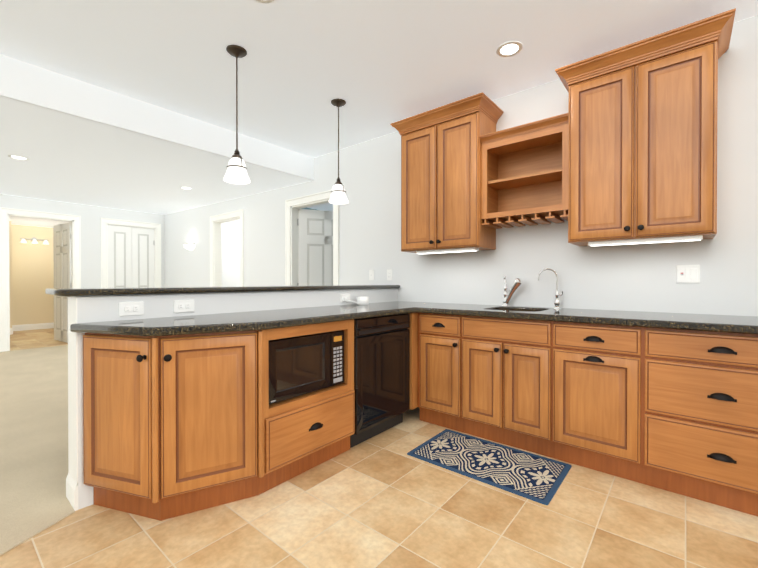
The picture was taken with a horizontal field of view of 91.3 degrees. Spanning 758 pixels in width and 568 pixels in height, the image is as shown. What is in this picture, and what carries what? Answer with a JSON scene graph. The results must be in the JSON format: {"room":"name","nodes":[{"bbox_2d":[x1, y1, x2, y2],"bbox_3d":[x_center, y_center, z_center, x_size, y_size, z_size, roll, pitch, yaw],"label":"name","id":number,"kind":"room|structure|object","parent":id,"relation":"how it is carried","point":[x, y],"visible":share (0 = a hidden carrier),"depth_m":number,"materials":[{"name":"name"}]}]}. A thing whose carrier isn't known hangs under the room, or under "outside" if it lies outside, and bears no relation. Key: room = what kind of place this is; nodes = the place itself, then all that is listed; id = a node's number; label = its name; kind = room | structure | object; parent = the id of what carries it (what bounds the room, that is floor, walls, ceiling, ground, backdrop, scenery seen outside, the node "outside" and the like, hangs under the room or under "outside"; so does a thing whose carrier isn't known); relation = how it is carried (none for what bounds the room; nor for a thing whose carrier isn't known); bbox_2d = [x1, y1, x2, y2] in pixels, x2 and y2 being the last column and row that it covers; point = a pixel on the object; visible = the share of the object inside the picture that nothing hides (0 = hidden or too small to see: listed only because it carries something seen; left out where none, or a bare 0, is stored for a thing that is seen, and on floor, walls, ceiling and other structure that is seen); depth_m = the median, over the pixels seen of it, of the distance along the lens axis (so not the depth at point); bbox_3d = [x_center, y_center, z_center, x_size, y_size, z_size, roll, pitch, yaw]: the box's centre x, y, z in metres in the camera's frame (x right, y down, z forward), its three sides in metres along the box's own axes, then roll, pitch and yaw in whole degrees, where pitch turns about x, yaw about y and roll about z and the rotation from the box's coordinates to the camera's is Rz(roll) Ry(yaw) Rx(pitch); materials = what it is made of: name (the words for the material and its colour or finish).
{"room":"kitchen","nodes":[
{"label":"kitchen","id":0,"kind":"room"},
{"bbox_2d":[9,220,53,327],"bbox_3d":[-6.665,-0.124,7.741,3.270,2.390,2.360,0,0,40],"label":"wall","id":1,"kind":"structure","parent":0,"point":[31,272],"depth_m":8.50,"materials":[{"name":"beige paint"}]},
{"bbox_2d":[12,323,53,330],"bbox_3d":[-7.692,0.997,8.871,0.015,0.135,1.700,0,0,40],"label":"baseboard","id":2,"kind":"structure","parent":1,"relation":"attached to","point":[31,326],"depth_m":8.53,"materials":[{"name":"white wood"}]},
{"bbox_2d":[20,237,48,243],"bbox_3d":[-7.914,-0.991,8.510,0.117,0.145,0.496,0,0,40],"label":"vanity light","id":3,"kind":"object","parent":1,"relation":"attached to","point":[34,240],"visible":0.98,"depth_m":8.50,"materials":[{"name":"silver metal"}]},
{"bbox_2d":[53,222,70,342],"bbox_3d":[-5.836,-0.014,6.785,0.786,2.158,0.190,0,0,40],"label":"bathroom door","id":4,"kind":"structure","parent":1,"relation":"in","point":[62,253],"depth_m":6.79,"materials":[{"name":"white wood"}]},
{"bbox_2d":[0,345,74,555],"bbox_3d":[-3.322,1.127,3.241,7.390,0.066,5.400,0,0,40],"label":"floor carpet","id":5,"kind":"object","parent":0,"point":[34,500],"visible":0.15,"depth_m":2.56,"materials":[{"name":"beige carpet"}]},
{"bbox_2d":[9,216,66,227],"bbox_3d":[-6.665,-1.369,7.733,3.270,0.100,2.360,0,0,40],"label":"ceiling","id":6,"kind":"structure","parent":0,"point":[32,222],"depth_m":8.02,"materials":[{"name":"white paint"}]},
{"bbox_2d":[10,328,67,350],"bbox_3d":[-6.573,1.102,7.672,3.270,0.060,2.120,0,0,40],"label":"floor","id":7,"kind":"structure","parent":0,"point":[29,339],"depth_m":7.11,"materials":[{"name":"stone"}]},
{"bbox_2d":[0,194,163,287],"bbox_3d":[-6.214,-0.275,5.627,0.120,2.720,5.400,0,0,40],"label":"wall","id":8,"kind":"structure","parent":0,"point":[91,216],"depth_m":6.71,"materials":[{"name":"white paint"}]},
{"bbox_2d":[0,207,80,351],"bbox_3d":[-5.685,-0.060,6.248,0.144,2.282,1.014,0,0,40],"label":"door frame","id":9,"kind":"structure","parent":8,"relation":"attached to","point":[75,220],"depth_m":5.91,"materials":[{"name":"white wood"}]},
{"bbox_2d":[108,225,153,286],"bbox_3d":[-4.847,-0.022,7.257,0.035,2.168,0.792,0,0,40],"label":"closet doors","id":10,"kind":"structure","parent":8,"relation":"in","point":[130,256],"depth_m":7.22,"materials":[{"name":"white wood"}]},
{"bbox_2d":[101,218,160,287],"bbox_3d":[-4.850,-0.072,7.257,0.144,2.292,1.014,0,0,40],"label":"door frame","id":11,"kind":"structure","parent":8,"relation":"attached to","point":[105,222],"depth_m":7.13,"materials":[{"name":"white wood"}]},
{"bbox_2d":[0,54,313,214],"bbox_3d":[-4.362,-1.496,4.163,4.830,0.400,5.520,0,0,40],"label":"ceiling soffit","id":12,"kind":"structure","parent":0,"point":[73,140],"depth_m":3.79,"materials":[{"name":"white paint"}]},
{"bbox_2d":[8,155,29,159],"bbox_3d":[-3.818,-1.333,3.923,0.168,0.008,0.168,0,0,40],"label":"recessed light","id":13,"kind":"object","parent":12,"relation":"attached to","point":[18,157],"visible":1,"depth_m":3.92,"materials":[{"name":"white"}]},
{"bbox_2d":[180,187,192,189],"bbox_3d":[-2.717,-1.341,5.218,0.168,0.008,0.168,0,0,40],"label":"recessed light","id":14,"kind":"object","parent":12,"relation":"attached to","point":[186,188],"visible":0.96,"depth_m":5.23,"materials":[{"name":"white"}]},
{"bbox_2d":[221,220,239,285],"bbox_3d":[-1.772,-0.122,7.559,2.240,2.390,3.000,0,0,40],"label":"wall","id":15,"kind":"structure","parent":0,"point":[230,233],"depth_m":7.60,"materials":[{"name":"white paint"}]},
{"bbox_2d":[66,289,397,510],"bbox_3d":[-0.712,0.581,2.870,0.180,1.043,2.634,0,0,40],"label":"wall","id":16,"kind":"structure","parent":0,"point":[83,309],"depth_m":1.98,"materials":[{"name":"white paint"}]},
{"bbox_2d":[118,301,143,315],"bbox_3d":[-1.322,0.136,1.980,0.010,0.074,0.118,0,0,40],"label":"outlet","id":17,"kind":"object","parent":16,"relation":"attached to","point":[130,308],"visible":1,"depth_m":1.98,"materials":[{"name":"white plastic"}]},
{"bbox_2d":[173,300,193,312],"bbox_3d":[-1.150,0.134,2.188,0.010,0.074,0.118,0,0,40],"label":"outlet","id":18,"kind":"object","parent":16,"relation":"attached to","point":[180,306],"visible":1,"depth_m":2.18,"materials":[{"name":"white plastic"}]},
{"bbox_2d":[45,285,399,296],"bbox_3d":[-0.807,0.038,2.918,0.448,0.036,2.672,0,0,40],"label":"bar","id":19,"kind":"object","parent":16,"relation":"on","point":[103,291],"visible":1,"depth_m":2.22,"materials":[{"name":"black stone"}]},
{"bbox_2d":[340,294,349,302],"bbox_3d":[-0.290,0.128,3.226,0.010,0.074,0.118,0,0,40],"label":"outlet","id":20,"kind":"object","parent":16,"relation":"attached to","point":[342,296],"visible":0.88,"depth_m":3.21,"materials":[{"name":"white plastic"}]},
{"bbox_2d":[307,203,332,210],"bbox_3d":[0.172,-1.359,6.136,2.740,0.100,3.300,0,0,40],"label":"ceiling","id":21,"kind":"structure","parent":0,"point":[328,207],"depth_m":6.38,"materials":[{"name":"white paint"}]},
{"bbox_2d":[0,407,757,567],"bbox_3d":[-0.131,1.147,0.599,3.785,0.060,5.400,0,0,40],"label":"floor","id":22,"kind":"structure","parent":0,"point":[383,500],"depth_m":1.68,"materials":[{"name":"tile"}]},
{"bbox_2d":[83,340,273,520],"bbox_3d":[-1.012,0.673,1.874,0.622,0.871,0.654,0,0,40],"label":"base cabinet","id":23,"kind":"object","parent":22,"relation":"on","point":[183,415],"depth_m":1.76,"materials":[{"name":"brown wood"}]},
{"bbox_2d":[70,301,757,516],"bbox_3d":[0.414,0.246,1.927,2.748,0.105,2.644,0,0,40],"label":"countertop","id":24,"kind":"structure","parent":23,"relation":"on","point":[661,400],"depth_m":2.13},
{"bbox_2d":[343,297,368,304],"bbox_3d":[-0.187,0.151,3.228,0.148,0.066,0.200,0,0,40],"label":"puck","id":25,"kind":"object","parent":24,"relation":"on","point":[362,300],"visible":1,"depth_m":3.20,"materials":[{"name":"white"}]},
{"bbox_2d":[350,313,409,447],"bbox_3d":[-0.175,0.668,2.855,0.608,0.868,0.616,0,0,40],"label":"dishwasher","id":26,"kind":"object","parent":24,"relation":"in","point":[380,342],"depth_m":2.63,"materials":[{"name":"black metal"}]},
{"bbox_2d":[502,276,522,307],"bbox_3d":[1.069,0.062,2.975,0.183,0.250,0.114,0,0,40],"label":"faucet","id":27,"kind":"object","parent":24,"relation":"on","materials":[{"name":"silver metal"}]},
{"bbox_2d":[538,268,562,307],"bbox_3d":[1.293,0.037,2.781,0.166,0.301,0.098,0,0,40],"label":"faucet","id":28,"kind":"object","parent":24,"relation":"on","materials":[{"name":"silver metal"}]},
{"bbox_2d":[274,412,357,486],"bbox_3d":[-0.607,0.880,2.364,0.622,0.450,0.664,0,0,40],"label":"base cabinet","id":29,"kind":"object","parent":22,"relation":"on","point":[299,447],"depth_m":2.09,"materials":[{"name":"brown wood"}]},
{"bbox_2d":[268,330,343,404],"bbox_3d":[-0.594,0.480,2.334,0.484,0.348,0.574,0,0,40],"label":"microwave","id":30,"kind":"object","parent":29,"relation":"in","point":[300,367],"depth_m":2.16,"materials":[{"name":"black"}]},
{"bbox_2d":[407,429,571,504],"bbox_3d":[0.673,1.102,2.318,0.862,0.007,0.518,0,0,40],"label":"rug","id":31,"kind":"object","parent":22,"relation":"on","point":[534,477],"visible":0.98,"depth_m":2.25,"materials":[{"name":"blue fabric"}]},
{"bbox_2d":[0,0,757,157],"bbox_3d":[-0.569,-1.616,1.022,5.020,0.120,5.520,0,0,40],"label":"ceiling","id":32,"kind":"structure","parent":0,"point":[379,67],"depth_m":2.48,"materials":[{"name":"white paint"}]},
{"bbox_2d":[223,44,250,183],"bbox_3d":[-0.957,-1.128,2.493,0.176,0.875,0.176,0,0,40],"label":"pendant light","id":33,"kind":"object","parent":32,"relation":"hanging from","point":[236,172],"visible":1,"depth_m":2.47,"materials":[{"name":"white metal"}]},
{"bbox_2d":[254,0,274,3],"bbox_3d":[-0.630,-1.558,1.977,0.168,0.008,0.168,0,0,40],"label":"recessed light","id":34,"kind":"object","parent":32,"relation":"in","point":[265,1],"visible":1,"depth_m":2.04,"materials":[{"name":"white"}]},
{"bbox_2d":[328,98,348,203],"bbox_3d":[-0.351,-1.137,3.209,0.176,0.865,0.176,0,0,40],"label":"pendant light","id":35,"kind":"object","parent":32,"relation":"hanging from","point":[338,193],"visible":1,"depth_m":3.18,"materials":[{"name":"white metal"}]},
{"bbox_2d":[496,41,522,56],"bbox_3d":[0.871,-1.561,2.471,0.168,0.008,0.168,0,0,40],"label":"recessed light","id":36,"kind":"object","parent":32,"relation":"in","point":[509,48],"visible":1,"depth_m":2.46,"materials":[{"name":"white"}]},
{"bbox_2d":[164,15,757,315],"bbox_3d":[-0.707,-0.269,4.650,9.850,2.720,0.120,0,0,40],"label":"wall","id":37,"kind":"structure","parent":0,"point":[634,277],"depth_m":2.99,"materials":[{"name":"white paint"}]},
{"bbox_2d":[183,243,194,249],"bbox_3d":[-3.513,-0.675,6.802,0.278,0.125,0.139,0,0,40],"label":"sconce","id":38,"kind":"object","parent":37,"relation":"attached to","point":[189,246],"visible":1,"depth_m":6.75,"materials":[{"name":"white glass"}]},
{"bbox_2d":[210,209,243,285],"bbox_3d":[-2.448,-0.031,6.093,1.054,2.227,0.168,0,0,40],"label":"door frame","id":39,"kind":"structure","parent":37,"relation":"attached to","point":[215,221],"depth_m":6.32,"materials":[{"name":"white wood"}]},
{"bbox_2d":[285,190,339,285],"bbox_3d":[-0.821,-0.016,4.746,1.019,2.212,0.168,0,0,40],"label":"door frame","id":40,"kind":"structure","parent":37,"relation":"attached to","point":[293,206],"depth_m":4.95,"materials":[{"name":"white wood"}]},
{"bbox_2d":[299,209,332,284],"bbox_3d":[-0.715,0.032,5.168,0.793,2.088,0.035,0,0,-18],"label":"bedroom door","id":41,"kind":"structure","parent":37,"relation":"in","point":[315,247],"depth_m":5.10,"materials":[{"name":"white wood"}]},
{"bbox_2d":[369,270,373,279],"bbox_3d":[-0.082,-0.093,4.050,0.070,0.115,0.008,0,0,40],"label":"light switch","id":42,"kind":"object","parent":37,"relation":"attached to","point":[371,274],"visible":1,"depth_m":4.05,"materials":[{"name":"white plastic"}]},
{"bbox_2d":[387,269,391,279],"bbox_3d":[0.110,-0.090,3.890,0.070,0.115,0.010,0,0,40],"label":"outlet","id":43,"kind":"object","parent":37,"relation":"attached to","point":[389,274],"visible":1,"depth_m":3.89,"materials":[{"name":"white plastic"}]},
{"bbox_2d":[398,92,501,253],"bbox_3d":[0.612,-0.868,3.244,0.801,1.155,0.350,0,0,40],"label":"upper cabinet","id":44,"kind":"object","parent":37,"relation":"attached to","point":[451,156],"depth_m":3.06,"materials":[{"name":"brown wood"}]},
{"bbox_2d":[558,16,721,245],"bbox_3d":[1.642,-0.850,2.391,0.788,1.151,0.350,0,0,40],"label":"upper cabinet","id":45,"kind":"object","parent":37,"relation":"attached to","point":[623,151],"depth_m":2.21,"materials":[{"name":"brown wood"}]},
{"bbox_2d":[676,265,699,282],"bbox_3d":[1.963,-0.060,2.352,0.116,0.115,0.017,0,0,40],"label":"outlet","id":46,"kind":"object","parent":37,"relation":"attached to","point":[687,273],"visible":1,"depth_m":2.35,"materials":[{"name":"white plastic"}]}
]}

